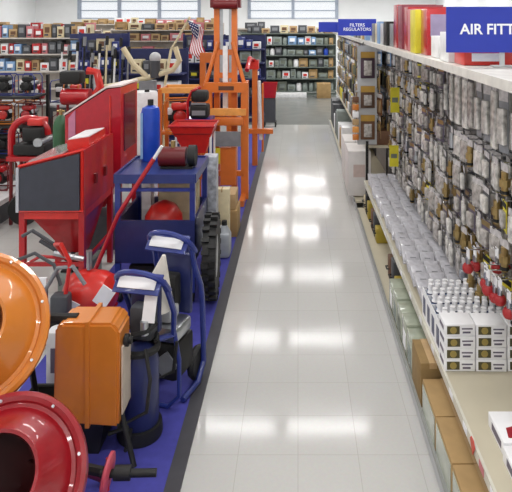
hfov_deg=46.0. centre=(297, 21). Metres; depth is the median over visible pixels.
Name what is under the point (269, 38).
carton
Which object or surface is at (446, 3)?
wall
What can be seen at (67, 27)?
carton
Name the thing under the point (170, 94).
shelf
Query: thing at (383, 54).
card
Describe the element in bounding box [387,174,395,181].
blister pack
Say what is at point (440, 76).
card
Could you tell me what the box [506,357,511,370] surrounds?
box
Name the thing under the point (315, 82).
carton
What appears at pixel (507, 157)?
bag
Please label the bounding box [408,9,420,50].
carton
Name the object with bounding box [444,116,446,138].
coupler
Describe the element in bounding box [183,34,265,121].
rack
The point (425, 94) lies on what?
card
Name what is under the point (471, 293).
tube
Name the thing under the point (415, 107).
bag
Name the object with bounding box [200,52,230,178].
press
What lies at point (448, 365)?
box
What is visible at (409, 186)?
card
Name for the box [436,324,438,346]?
print
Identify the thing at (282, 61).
carton
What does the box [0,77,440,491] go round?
floor
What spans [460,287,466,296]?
tube
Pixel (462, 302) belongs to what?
tube
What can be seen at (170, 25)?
carton
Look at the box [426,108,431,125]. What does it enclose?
card
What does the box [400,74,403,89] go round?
coupler
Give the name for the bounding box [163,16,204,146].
flag
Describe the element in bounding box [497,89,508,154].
card
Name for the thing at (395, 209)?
blister pack
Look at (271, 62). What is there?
carton
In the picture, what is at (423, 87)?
card
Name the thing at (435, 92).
card
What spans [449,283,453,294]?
tube
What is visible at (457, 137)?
bag
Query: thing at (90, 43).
carton
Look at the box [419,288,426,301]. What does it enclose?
blister pack
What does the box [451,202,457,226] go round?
card
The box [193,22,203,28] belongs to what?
carton
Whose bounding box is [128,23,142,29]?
carton
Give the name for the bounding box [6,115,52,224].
red tiller
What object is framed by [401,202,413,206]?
blister pack
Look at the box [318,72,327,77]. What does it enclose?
carton
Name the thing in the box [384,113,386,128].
card
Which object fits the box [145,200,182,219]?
ball
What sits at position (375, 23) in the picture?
carton
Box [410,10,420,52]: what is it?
carton
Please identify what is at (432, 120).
pack
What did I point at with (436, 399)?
cardboard box
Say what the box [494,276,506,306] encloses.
coupling
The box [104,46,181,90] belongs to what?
pipe bender
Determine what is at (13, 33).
carton
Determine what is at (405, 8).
carton
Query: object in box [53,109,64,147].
gas cylinder
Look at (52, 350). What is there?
print
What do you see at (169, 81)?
carton
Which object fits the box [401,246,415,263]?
blister pack
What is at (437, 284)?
tube
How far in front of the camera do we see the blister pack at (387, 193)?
5.89 m
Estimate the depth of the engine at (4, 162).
8.08 m
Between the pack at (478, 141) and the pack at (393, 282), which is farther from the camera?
the pack at (393, 282)
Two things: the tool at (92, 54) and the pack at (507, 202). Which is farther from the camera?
the tool at (92, 54)
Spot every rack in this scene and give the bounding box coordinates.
[0,74,49,158]
[2,67,97,180]
[70,32,129,90]
[123,47,188,146]
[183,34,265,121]
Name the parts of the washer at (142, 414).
frame, control panel, tank, handle, motor, frame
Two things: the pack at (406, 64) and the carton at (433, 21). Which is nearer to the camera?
the carton at (433, 21)
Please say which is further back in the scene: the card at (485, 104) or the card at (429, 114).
the card at (429, 114)
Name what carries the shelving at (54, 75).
on the floor
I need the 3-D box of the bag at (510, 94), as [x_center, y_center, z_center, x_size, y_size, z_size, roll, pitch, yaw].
[1.099,0.493,3.140,0.024,0.339,0.085,0,0,-4]
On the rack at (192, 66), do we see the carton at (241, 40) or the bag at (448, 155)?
the carton at (241, 40)
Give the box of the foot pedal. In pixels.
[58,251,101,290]
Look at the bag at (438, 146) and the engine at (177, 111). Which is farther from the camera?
the engine at (177, 111)
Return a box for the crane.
[245,56,272,165]
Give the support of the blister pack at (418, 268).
on the shelving at (428, 60)
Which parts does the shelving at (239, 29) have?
panel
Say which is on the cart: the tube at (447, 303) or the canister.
the canister
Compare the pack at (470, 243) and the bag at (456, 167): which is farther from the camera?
the bag at (456, 167)
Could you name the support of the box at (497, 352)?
on the box at (491, 365)
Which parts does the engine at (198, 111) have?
grille plate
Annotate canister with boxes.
[140,99,159,161]
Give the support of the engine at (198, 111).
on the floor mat
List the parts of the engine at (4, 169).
fuel tank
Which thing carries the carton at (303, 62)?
on the shelving at (303, 47)
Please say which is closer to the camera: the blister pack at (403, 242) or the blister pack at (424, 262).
the blister pack at (424, 262)
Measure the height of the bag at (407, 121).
0.169 m
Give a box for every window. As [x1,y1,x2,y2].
[77,0,200,18]
[248,0,337,18]
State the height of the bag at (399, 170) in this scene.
0.164 m
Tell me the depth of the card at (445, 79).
4.35 m
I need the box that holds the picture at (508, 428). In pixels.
[506,426,511,437]
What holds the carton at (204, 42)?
on the rack at (192, 66)
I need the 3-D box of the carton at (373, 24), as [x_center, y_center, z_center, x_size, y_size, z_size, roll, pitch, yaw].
[0.977,0.115,6.434,0.347,0.200,0.191,0,0,0]
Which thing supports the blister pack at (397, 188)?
on the blister pack
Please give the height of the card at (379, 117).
0.260 m
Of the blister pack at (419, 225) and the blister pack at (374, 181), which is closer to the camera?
the blister pack at (419, 225)
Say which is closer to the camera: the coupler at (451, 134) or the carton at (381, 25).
the coupler at (451, 134)
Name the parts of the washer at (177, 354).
frame, data plate, control panel, handle, frame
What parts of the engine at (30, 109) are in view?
fuel tank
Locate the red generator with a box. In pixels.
[57,67,103,115]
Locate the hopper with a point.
(200, 133)
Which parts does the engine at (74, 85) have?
fuel tank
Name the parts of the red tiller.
leg, frame plate, fuel tank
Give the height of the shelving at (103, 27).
2.170 m
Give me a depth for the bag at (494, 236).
3.14 m
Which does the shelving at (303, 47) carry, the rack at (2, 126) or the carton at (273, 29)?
the carton at (273, 29)
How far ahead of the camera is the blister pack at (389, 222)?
5.05 m
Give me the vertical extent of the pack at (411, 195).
0.160 m
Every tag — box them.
[389,145,400,166]
[390,87,400,112]
[449,387,452,401]
[463,421,466,435]
[479,459,483,477]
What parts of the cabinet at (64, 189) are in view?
leg, door, door frame, shelf rail, apron rail, leg, light box lid, leg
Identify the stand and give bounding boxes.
[50,107,72,131]
[158,84,200,195]
[263,82,277,126]
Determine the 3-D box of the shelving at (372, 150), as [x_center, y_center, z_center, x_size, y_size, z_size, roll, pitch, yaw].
[0.952,1.190,10.000,0.597,2.020,1.200,0,0,0]
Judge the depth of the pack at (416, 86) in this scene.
5.22 m
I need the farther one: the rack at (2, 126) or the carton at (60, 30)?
the carton at (60, 30)
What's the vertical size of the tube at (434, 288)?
0.210 m
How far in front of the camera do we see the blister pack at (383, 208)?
5.46 m
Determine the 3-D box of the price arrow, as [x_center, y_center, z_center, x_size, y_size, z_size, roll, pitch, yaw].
[0.737,1.792,2.535,0.003,0.065,0.070,0,0,0]
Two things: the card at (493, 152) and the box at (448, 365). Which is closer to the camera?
the box at (448, 365)
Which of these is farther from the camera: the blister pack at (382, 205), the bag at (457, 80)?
the blister pack at (382, 205)
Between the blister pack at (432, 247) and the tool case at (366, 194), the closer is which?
the blister pack at (432, 247)
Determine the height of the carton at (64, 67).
0.245 m
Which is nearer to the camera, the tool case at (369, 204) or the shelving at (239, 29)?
the tool case at (369, 204)
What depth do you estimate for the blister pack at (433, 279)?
3.86 m
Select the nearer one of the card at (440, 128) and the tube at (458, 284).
the tube at (458, 284)
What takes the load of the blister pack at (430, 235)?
on the shelving at (378, 255)
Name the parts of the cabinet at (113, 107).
panel, leg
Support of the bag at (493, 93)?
hanging from the shelving at (475, 393)
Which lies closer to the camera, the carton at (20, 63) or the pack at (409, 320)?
the pack at (409, 320)
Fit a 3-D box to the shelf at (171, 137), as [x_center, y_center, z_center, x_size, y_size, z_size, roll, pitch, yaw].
[-2.550,2.062,10.625,1.100,0.025,0.450,0,0,0]
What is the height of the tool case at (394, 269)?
0.219 m
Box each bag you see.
[395,71,397,86]
[398,164,400,182]
[400,169,402,186]
[402,57,404,72]
[402,173,405,190]
[403,75,405,92]
[403,156,404,171]
[405,96,409,113]
[405,155,408,175]
[406,116,408,134]
[410,79,414,97]
[412,61,413,76]
[412,100,414,119]
[412,125,413,140]
[413,168,418,188]
[414,61,418,78]
[414,103,416,121]
[414,123,416,143]
[417,105,422,124]
[417,193,421,215]
[418,150,421,170]
[421,64,425,81]
[421,131,426,149]
[421,201,424,221]
[423,197,427,210]
[425,158,430,179]
[428,186,434,210]
[429,89,434,110]
[429,136,433,159]
[433,162,437,178]
[433,216,439,241]
[434,142,437,164]
[434,190,439,215]
[435,167,438,190]
[437,140,441,158]
[438,89,441,109]
[438,170,444,195]
[439,144,443,169]
[440,93,443,116]
[440,222,445,241]
[445,93,448,115]
[445,232,448,257]
[447,144,450,165]
[447,172,452,196]
[448,239,453,266]
[449,73,453,120]
[452,158,461,187]
[453,129,462,155]
[453,229,457,256]
[454,75,461,124]
[456,245,460,276]
[460,135,467,162]
[461,194,465,224]
[462,77,468,128]
[465,166,467,183]
[467,79,474,128]
[468,135,477,149]
[472,176,482,208]
[473,143,483,175]
[476,208,481,241]
[478,135,486,152]
[484,143,492,158]
[486,180,492,209]
[489,226,501,263]
[490,87,497,149]
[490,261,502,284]
[491,156,499,189]
[503,229,511,263]
[503,271,511,280]
[505,154,511,189]
[508,207,511,243]
[509,93,511,149]
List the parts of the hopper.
leg, leg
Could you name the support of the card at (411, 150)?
hanging from the shelving at (378, 255)
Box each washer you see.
[112,269,176,448]
[145,230,206,408]
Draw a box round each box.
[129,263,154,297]
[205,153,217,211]
[218,186,229,228]
[230,187,237,209]
[230,201,239,236]
[317,82,330,97]
[412,339,442,406]
[422,378,457,450]
[436,416,477,491]
[439,312,474,335]
[439,325,474,347]
[439,336,474,359]
[439,347,474,370]
[453,464,488,491]
[469,313,506,335]
[475,335,505,347]
[475,346,505,358]
[475,358,506,371]
[488,411,511,454]
[500,313,511,335]
[503,446,511,478]
[506,336,511,347]
[506,346,511,358]
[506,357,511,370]
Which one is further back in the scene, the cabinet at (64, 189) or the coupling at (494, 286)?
the cabinet at (64, 189)
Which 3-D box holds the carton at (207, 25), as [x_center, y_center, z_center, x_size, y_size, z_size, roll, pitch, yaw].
[-2.446,0.112,16.801,0.311,0.214,0.241,0,0,2]
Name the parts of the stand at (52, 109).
post, rail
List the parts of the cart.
post, post, cross rail, post, post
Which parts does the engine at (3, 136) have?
fuel tank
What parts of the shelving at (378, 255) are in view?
deck rail, kick plate, rail, price rail, good shelf, shelf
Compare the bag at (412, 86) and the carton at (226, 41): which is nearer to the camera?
the bag at (412, 86)
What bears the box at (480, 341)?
on the box at (497, 352)
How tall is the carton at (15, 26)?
0.160 m
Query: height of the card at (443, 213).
0.160 m
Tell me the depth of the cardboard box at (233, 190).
6.14 m
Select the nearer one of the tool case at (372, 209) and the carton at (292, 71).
the tool case at (372, 209)
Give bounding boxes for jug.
[220,220,230,257]
[270,47,274,54]
[276,69,281,77]
[282,36,286,44]
[282,47,286,54]
[288,58,292,66]
[293,58,298,66]
[296,69,301,77]
[296,82,301,90]
[302,82,307,90]
[309,82,313,90]
[324,36,328,44]
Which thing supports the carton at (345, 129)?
on the shelving at (372, 150)
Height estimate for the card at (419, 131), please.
0.160 m
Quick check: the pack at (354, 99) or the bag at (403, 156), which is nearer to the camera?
the bag at (403, 156)
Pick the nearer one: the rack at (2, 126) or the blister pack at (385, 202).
the blister pack at (385, 202)
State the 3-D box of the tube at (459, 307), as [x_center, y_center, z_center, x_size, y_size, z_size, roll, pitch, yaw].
[0.886,1.658,3.278,0.043,0.210,0.043,0,0,41]
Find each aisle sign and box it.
[319,22,337,32]
[338,19,375,40]
[446,7,511,66]
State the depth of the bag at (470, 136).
3.72 m
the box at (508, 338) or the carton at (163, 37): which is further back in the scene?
the carton at (163, 37)
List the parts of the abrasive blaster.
gauge plate, push handle, trolley handle, tank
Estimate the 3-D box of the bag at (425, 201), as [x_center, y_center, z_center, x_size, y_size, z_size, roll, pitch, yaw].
[1.088,1.546,5.089,0.024,0.164,0.115,0,0,-14]
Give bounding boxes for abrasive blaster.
[16,229,118,327]
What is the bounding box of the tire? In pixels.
[200,212,220,300]
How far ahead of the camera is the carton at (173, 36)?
16.68 m
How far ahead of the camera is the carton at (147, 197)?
5.10 m
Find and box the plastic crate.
[276,92,306,97]
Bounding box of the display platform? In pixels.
[0,181,15,223]
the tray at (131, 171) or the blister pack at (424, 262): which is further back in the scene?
the tray at (131, 171)
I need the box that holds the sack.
[46,325,57,382]
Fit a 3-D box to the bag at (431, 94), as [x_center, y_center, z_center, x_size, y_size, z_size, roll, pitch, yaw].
[1.034,0.596,4.633,0.024,0.164,0.115,0,0,0]
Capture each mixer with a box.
[0,253,136,467]
[0,391,156,491]
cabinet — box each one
[16,127,112,269]
[64,79,137,206]
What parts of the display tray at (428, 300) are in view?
panel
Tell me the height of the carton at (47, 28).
0.284 m
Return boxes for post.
[357,46,376,192]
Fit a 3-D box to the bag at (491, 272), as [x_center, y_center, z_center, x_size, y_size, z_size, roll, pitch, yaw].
[1.039,1.356,3.139,0.024,0.164,0.115,0,0,-14]
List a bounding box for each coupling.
[462,247,473,273]
[470,245,479,271]
[480,262,491,287]
[482,267,491,295]
[489,274,497,302]
[491,246,501,273]
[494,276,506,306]
[502,289,511,319]
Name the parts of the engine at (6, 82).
fuel tank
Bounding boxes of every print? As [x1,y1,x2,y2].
[50,348,54,372]
[423,296,424,314]
[427,304,429,325]
[432,315,433,335]
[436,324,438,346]
[492,424,500,447]
[507,460,511,475]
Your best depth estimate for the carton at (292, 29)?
18.10 m
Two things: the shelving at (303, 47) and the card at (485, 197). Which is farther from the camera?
the shelving at (303, 47)
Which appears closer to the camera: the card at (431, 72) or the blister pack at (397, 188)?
the card at (431, 72)
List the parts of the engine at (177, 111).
fuel tank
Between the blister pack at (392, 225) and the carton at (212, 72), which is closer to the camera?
the blister pack at (392, 225)
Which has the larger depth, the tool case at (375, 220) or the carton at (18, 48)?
the carton at (18, 48)
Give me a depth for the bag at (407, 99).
5.67 m
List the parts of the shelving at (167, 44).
shelf, shelf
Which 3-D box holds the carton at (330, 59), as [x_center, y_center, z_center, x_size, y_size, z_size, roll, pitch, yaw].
[0.998,1.219,18.198,0.135,0.260,0.241,0,0,3]
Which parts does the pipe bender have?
brace arm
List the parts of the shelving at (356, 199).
kick plate, rail, good shelf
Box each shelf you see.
[0,93,46,98]
[0,120,27,128]
[0,149,8,158]
[2,100,76,106]
[70,67,124,69]
[72,50,119,51]
[123,72,186,74]
[169,93,185,95]
[169,135,177,141]
[189,61,264,63]
[189,77,264,79]
[204,48,264,49]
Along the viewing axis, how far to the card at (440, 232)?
4.30 m
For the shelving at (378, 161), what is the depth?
8.68 m
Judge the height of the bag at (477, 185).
0.169 m
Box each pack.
[352,97,358,102]
[352,104,358,109]
[352,112,358,117]
[352,119,358,124]
[352,126,358,132]
[352,134,358,139]
[361,52,374,77]
[361,86,374,107]
[361,115,374,139]
[368,173,376,185]
[370,180,379,188]
[372,182,381,194]
[372,187,382,198]
[373,190,383,203]
[375,193,386,206]
[377,173,386,177]
[377,198,387,208]
[379,178,389,182]
[379,200,389,213]
[381,204,391,216]
[381,207,393,215]
[382,183,391,189]
[383,211,394,219]
[384,214,395,228]
[385,189,395,196]
[386,192,396,199]
[386,216,398,232]
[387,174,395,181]
[387,221,400,234]
[388,196,399,204]
[389,278,405,314]
[390,200,400,203]
[391,204,402,207]
[391,224,403,239]
[392,124,395,138]
[393,208,403,210]
[393,227,406,244]
[393,288,410,326]
[394,186,403,190]
[394,211,406,214]
[395,233,407,248]
[395,238,408,255]
[397,72,400,86]
[397,192,407,196]
[397,301,415,342]
[398,239,413,251]
[399,216,411,223]
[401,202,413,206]
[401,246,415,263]
[402,313,421,357]
[403,207,415,210]
[404,58,408,72]
[404,250,419,272]
[405,76,408,92]
[405,222,417,227]
[406,211,417,215]
[406,227,418,231]
[406,260,421,278]
[407,98,411,115]
[407,119,411,135]
[407,232,421,238]
[407,328,426,373]
[409,185,414,202]
[409,264,425,286]
[411,215,420,219]
[411,220,424,223]
[413,239,427,250]
[413,273,429,293]
[414,81,418,98]
[415,281,427,298]
[416,244,430,251]
[417,224,426,231]
[419,227,430,238]
[419,251,434,263]
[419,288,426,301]
[421,154,425,173]
[421,177,425,196]
[422,233,432,237]
[422,261,437,264]
[424,265,440,272]
[427,272,444,278]
[428,241,438,251]
[429,113,434,133]
[431,246,444,260]
[433,250,447,264]
[433,279,448,286]
[436,198,442,220]
[438,260,455,271]
[442,177,449,200]
[442,267,455,278]
[445,273,459,284]
[446,199,451,216]
[447,155,452,178]
[451,184,459,199]
[453,217,461,243]
[460,226,467,252]
[466,138,472,166]
[466,227,470,240]
[466,271,475,288]
[468,233,473,261]
[470,232,477,246]
[475,242,482,273]
[475,275,484,304]
[477,138,483,153]
[491,193,501,223]
[499,161,509,195]
[499,236,509,272]
[501,196,511,223]
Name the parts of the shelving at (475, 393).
kick plate, deck rail, price rail, rail, good shelf, shelf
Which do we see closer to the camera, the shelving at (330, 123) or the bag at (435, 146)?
the bag at (435, 146)
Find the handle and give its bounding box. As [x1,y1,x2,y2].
[94,145,162,268]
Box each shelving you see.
[0,38,77,129]
[94,29,101,32]
[96,23,223,34]
[106,28,213,47]
[238,27,268,34]
[240,31,335,94]
[329,32,341,131]
[331,33,347,145]
[335,36,374,161]
[340,36,385,173]
[351,37,404,210]
[356,40,426,256]
[368,44,461,319]
[387,50,511,431]
[420,61,511,491]
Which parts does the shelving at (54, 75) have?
shelf, shelf, shelf, shelf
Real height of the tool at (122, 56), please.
1.668 m
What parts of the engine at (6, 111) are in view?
fuel tank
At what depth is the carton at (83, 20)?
20.57 m
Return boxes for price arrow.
[470,436,474,454]
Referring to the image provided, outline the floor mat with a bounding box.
[18,134,269,491]
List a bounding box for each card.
[348,41,350,55]
[351,59,353,75]
[355,43,357,60]
[377,49,381,66]
[377,70,379,92]
[377,93,381,115]
[377,116,380,131]
[382,51,384,66]
[384,69,386,89]
[384,91,386,112]
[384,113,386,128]
[386,52,390,65]
[386,70,390,91]
[387,95,389,113]
[398,112,403,128]
[401,138,403,148]
[402,94,406,110]
[406,181,411,196]
[407,160,411,177]
[409,142,414,160]
[416,62,421,77]
[416,126,422,146]
[417,83,420,97]
[417,172,421,193]
[420,84,425,103]
[420,108,425,126]
[423,134,429,154]
[424,65,430,82]
[424,87,426,104]
[424,110,427,130]
[425,83,428,99]
[425,180,430,199]
[425,207,428,224]
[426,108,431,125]
[427,210,433,233]
[428,162,431,184]
[430,67,432,82]
[433,68,436,87]
[434,86,436,107]
[436,119,443,141]
[437,69,443,88]
[438,224,442,249]
[440,204,446,227]
[441,148,446,175]
[443,72,447,115]
[444,72,449,88]
[445,119,450,139]
[446,210,452,237]
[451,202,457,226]
[454,187,460,216]
[460,163,464,193]
[464,189,469,210]
[466,167,476,191]
[466,201,475,232]
[474,82,481,137]
[477,174,486,183]
[479,217,490,250]
[480,184,489,218]
[480,253,490,277]
[481,84,491,141]
[481,150,489,182]
[490,151,501,177]
[490,187,501,208]
[493,223,500,231]
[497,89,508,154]
[499,198,506,233]
[501,275,511,305]
[502,151,511,170]
[502,190,511,207]
[510,112,511,150]
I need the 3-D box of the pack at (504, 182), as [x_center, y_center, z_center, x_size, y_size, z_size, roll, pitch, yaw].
[1.028,0.783,2.985,0.056,0.160,0.063,0,0,36]
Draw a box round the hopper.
[168,120,218,152]
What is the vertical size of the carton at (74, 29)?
0.234 m
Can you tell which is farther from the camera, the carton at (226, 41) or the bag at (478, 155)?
the carton at (226, 41)
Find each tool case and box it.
[363,193,369,214]
[365,200,372,219]
[369,208,374,230]
[371,211,379,236]
[373,225,387,242]
[385,254,392,278]
[388,257,400,277]
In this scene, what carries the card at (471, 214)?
hanging from the shelving at (428, 60)
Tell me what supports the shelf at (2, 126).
attached to the rack at (2, 126)
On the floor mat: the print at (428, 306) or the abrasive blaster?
the abrasive blaster
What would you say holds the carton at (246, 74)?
on the rack at (192, 66)
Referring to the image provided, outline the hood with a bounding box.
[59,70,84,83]
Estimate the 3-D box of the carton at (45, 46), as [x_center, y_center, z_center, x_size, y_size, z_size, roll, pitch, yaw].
[-5.182,0.542,12.396,0.119,0.215,0.241,0,0,2]
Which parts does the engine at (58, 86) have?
tube frame, fuel tank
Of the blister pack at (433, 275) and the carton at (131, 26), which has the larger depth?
the carton at (131, 26)
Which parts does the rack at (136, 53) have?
panel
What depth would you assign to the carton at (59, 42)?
12.27 m
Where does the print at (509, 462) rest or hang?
attached to the box at (507, 450)
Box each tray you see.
[113,155,208,183]
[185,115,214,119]
[422,286,474,321]
[426,295,473,332]
[431,304,503,342]
[435,314,438,351]
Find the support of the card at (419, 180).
hanging from the shelving at (378, 255)
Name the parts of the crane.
support leg, folded leg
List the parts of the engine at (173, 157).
plate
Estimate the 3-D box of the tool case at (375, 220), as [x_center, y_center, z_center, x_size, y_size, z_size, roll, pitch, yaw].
[0.798,1.981,5.880,0.165,0.217,0.120,0,0,0]
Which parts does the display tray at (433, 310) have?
panel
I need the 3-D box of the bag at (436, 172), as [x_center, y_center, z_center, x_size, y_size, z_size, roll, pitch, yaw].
[1.042,1.169,4.479,0.024,0.169,0.110,0,0,1]
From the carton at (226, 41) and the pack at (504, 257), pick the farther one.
the carton at (226, 41)
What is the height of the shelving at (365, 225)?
2.020 m
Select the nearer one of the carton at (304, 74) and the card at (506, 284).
the card at (506, 284)
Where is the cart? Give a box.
[113,155,208,301]
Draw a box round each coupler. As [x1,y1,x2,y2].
[392,54,395,67]
[396,129,400,144]
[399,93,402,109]
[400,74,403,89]
[404,136,409,153]
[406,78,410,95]
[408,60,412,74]
[413,146,417,164]
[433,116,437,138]
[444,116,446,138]
[448,127,454,151]
[459,255,467,284]
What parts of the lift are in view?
post, mast rail, lift chain, name plate, lift chain, mast rail, fork leg, post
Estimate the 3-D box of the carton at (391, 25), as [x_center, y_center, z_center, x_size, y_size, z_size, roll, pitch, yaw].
[0.988,0.115,5.314,0.324,0.200,0.191,0,0,0]
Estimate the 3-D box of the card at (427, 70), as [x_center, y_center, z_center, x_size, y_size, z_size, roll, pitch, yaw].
[1.026,0.403,4.781,0.027,0.160,0.100,0,0,-7]
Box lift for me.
[203,0,248,206]
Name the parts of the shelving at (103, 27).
panel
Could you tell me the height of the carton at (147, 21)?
0.184 m
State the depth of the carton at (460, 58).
2.97 m
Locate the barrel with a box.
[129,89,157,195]
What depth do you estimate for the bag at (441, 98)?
4.29 m
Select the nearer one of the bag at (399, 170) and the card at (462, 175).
the card at (462, 175)
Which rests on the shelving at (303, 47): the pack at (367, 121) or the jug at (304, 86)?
the jug at (304, 86)
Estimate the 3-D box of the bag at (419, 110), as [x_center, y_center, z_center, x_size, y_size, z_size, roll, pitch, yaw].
[1.038,0.786,5.082,0.024,0.164,0.115,0,0,-7]
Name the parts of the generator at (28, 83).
fuel tank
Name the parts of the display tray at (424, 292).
panel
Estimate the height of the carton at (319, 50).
0.244 m
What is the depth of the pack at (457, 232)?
3.87 m
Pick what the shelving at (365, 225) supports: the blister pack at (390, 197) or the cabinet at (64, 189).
the blister pack at (390, 197)
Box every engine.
[0,73,18,95]
[0,91,13,104]
[0,101,18,123]
[0,118,11,132]
[0,130,18,153]
[0,159,13,173]
[0,160,16,190]
[13,79,37,102]
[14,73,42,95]
[14,101,42,123]
[25,81,45,104]
[50,79,69,102]
[63,82,85,87]
[158,140,197,168]
[163,97,191,130]
[185,86,214,152]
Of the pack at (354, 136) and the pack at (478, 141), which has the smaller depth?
the pack at (478, 141)
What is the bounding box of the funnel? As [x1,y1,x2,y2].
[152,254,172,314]
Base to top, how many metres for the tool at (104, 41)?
1.808 m
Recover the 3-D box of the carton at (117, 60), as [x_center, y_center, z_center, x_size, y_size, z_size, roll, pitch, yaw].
[-3.448,0.793,11.400,0.128,0.171,0.242,0,0,-1]
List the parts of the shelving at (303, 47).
shelf, shelf, shelf, shelf, shelf, shelf, kick plate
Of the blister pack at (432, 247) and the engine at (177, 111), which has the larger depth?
the engine at (177, 111)
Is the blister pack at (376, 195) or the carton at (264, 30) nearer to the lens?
the blister pack at (376, 195)
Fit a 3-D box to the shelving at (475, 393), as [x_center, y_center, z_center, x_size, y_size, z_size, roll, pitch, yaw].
[0.952,1.190,2.600,0.597,2.020,1.200,0,0,0]
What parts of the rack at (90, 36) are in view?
header panel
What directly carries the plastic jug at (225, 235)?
on the floor mat
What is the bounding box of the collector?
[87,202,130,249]
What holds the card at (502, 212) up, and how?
hanging from the shelving at (475, 393)
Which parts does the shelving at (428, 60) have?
deck rail, kick plate, rail, price rail, good shelf, shelf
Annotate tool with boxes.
[59,43,63,98]
[65,45,70,115]
[68,51,71,85]
[76,42,79,69]
[81,38,83,84]
[82,37,86,87]
[89,48,93,87]
[90,53,94,88]
[98,44,101,69]
[103,41,105,83]
[105,36,108,83]
[111,46,114,82]
[113,49,116,82]
[118,38,122,81]
[121,52,124,80]
[127,46,130,79]
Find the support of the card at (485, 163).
hanging from the shelving at (428, 60)
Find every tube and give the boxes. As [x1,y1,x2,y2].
[427,283,432,294]
[431,287,437,297]
[431,291,436,303]
[435,282,439,294]
[436,296,443,309]
[436,301,441,313]
[440,292,444,303]
[442,282,446,294]
[445,300,449,311]
[447,291,451,303]
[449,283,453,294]
[452,299,456,311]
[454,291,458,303]
[456,282,460,294]
[457,305,462,311]
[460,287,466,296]
[460,300,464,311]
[462,292,466,303]
[463,282,468,294]
[467,300,472,312]
[469,290,473,303]
[474,296,480,308]
[475,300,480,312]
[482,299,487,312]
[488,306,493,312]
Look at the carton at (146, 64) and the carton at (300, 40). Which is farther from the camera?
the carton at (300, 40)
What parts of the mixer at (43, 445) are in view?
leg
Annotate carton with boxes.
[0,58,9,70]
[1,43,8,53]
[2,25,12,37]
[6,24,17,28]
[6,61,15,70]
[9,29,17,37]
[9,43,18,53]
[14,44,26,53]
[16,59,28,70]
[18,24,29,37]
[23,45,31,53]
[25,60,31,70]
[26,26,38,37]
[31,23,42,28]
[32,43,41,53]
[32,59,43,70]
[34,29,42,37]
[40,62,48,70]
[42,43,48,53]
[43,24,51,37]
[49,41,56,53]
[49,58,60,70]
[52,24,59,37]
[57,26,63,37]
[57,40,65,53]
[59,58,67,70]
[63,44,70,53]
[64,24,74,37]
[70,61,75,68]
[71,22,85,25]
[71,26,77,33]
[71,40,77,53]
[78,26,86,32]
[78,59,89,68]
[82,19,92,22]
[84,75,89,87]
[87,24,93,32]
[87,40,95,50]
[93,56,102,66]
[96,39,113,50]
[98,19,108,23]
[100,57,111,68]
[107,74,120,83]
[111,59,121,68]
[112,41,119,50]
[114,18,125,23]
[115,22,128,29]
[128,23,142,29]
[130,33,140,40]
[131,18,138,22]
[131,59,144,72]
[141,34,150,40]
[142,24,154,29]
[142,184,153,219]
[143,60,149,72]
[145,19,156,23]
[151,33,160,40]
[155,23,166,29]
[157,80,163,92]
[158,179,199,219]
[160,59,167,70]
[161,35,169,40]
[166,80,180,84]
[167,22,175,29]
[167,59,181,72]
[170,33,184,40]
[175,23,190,29]
[184,19,196,22]
[187,37,191,47]
[189,53,194,62]
[189,70,199,77]
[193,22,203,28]
[197,17,203,21]
[202,40,206,48]
[204,22,213,29]
[207,40,213,48]
[210,68,213,77]
[223,39,228,48]
[238,37,244,48]
[240,51,251,62]
[242,68,251,77]
[245,22,256,28]
[246,39,252,48]
[247,26,251,32]
[252,26,260,32]
[252,41,260,48]
[252,50,260,61]
[258,22,264,28]
[262,28,269,32]
[266,69,275,77]
[267,36,272,44]
[269,60,273,66]
[270,26,279,32]
[273,37,281,44]
[275,47,281,54]
[278,81,286,90]
[279,58,286,66]
[280,25,288,32]
[282,70,289,77]
[287,49,294,54]
[288,36,295,44]
[288,84,294,90]
[289,26,296,32]
[290,69,295,77]
[296,50,302,54]
[297,37,303,44]
[298,25,306,32]
[299,58,307,66]
[302,71,307,77]
[305,36,310,44]
[307,26,314,32]
[308,50,315,54]
[309,59,316,66]
[309,69,316,77]
[311,37,315,44]
[314,81,319,90]
[316,38,322,44]
[316,47,322,54]
[317,57,322,66]
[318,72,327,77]
[323,59,327,66]
[328,49,332,54]
[328,70,332,77]
[329,58,332,66]
[331,98,339,121]
[332,99,341,124]
[333,103,344,127]
[336,109,351,138]
[338,122,351,142]
[339,127,340,148]
[341,125,356,151]
[342,134,356,181]
[345,143,370,195]
[372,23,374,41]
[375,23,376,42]
[377,21,383,43]
[377,128,395,144]
[380,24,383,44]
[384,21,393,45]
[390,24,393,46]
[394,5,398,47]
[398,5,442,48]
[404,7,445,49]
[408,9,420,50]
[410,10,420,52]
[421,9,445,54]
[431,36,439,57]
[440,32,454,61]
[455,53,511,64]
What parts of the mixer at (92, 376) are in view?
leg, panel, knob, leg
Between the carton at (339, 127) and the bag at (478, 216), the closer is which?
the bag at (478, 216)
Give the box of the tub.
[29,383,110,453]
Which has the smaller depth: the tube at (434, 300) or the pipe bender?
the tube at (434, 300)
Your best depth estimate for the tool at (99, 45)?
9.18 m
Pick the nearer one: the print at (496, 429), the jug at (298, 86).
the print at (496, 429)
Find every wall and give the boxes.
[0,0,34,23]
[35,0,434,76]
[435,0,511,6]
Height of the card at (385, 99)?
0.260 m
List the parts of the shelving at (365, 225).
deck rail, kick plate, rail, price rail, good shelf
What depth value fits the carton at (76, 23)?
16.07 m
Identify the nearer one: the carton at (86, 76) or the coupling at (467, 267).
the coupling at (467, 267)
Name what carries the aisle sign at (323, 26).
on the shelving at (330, 123)

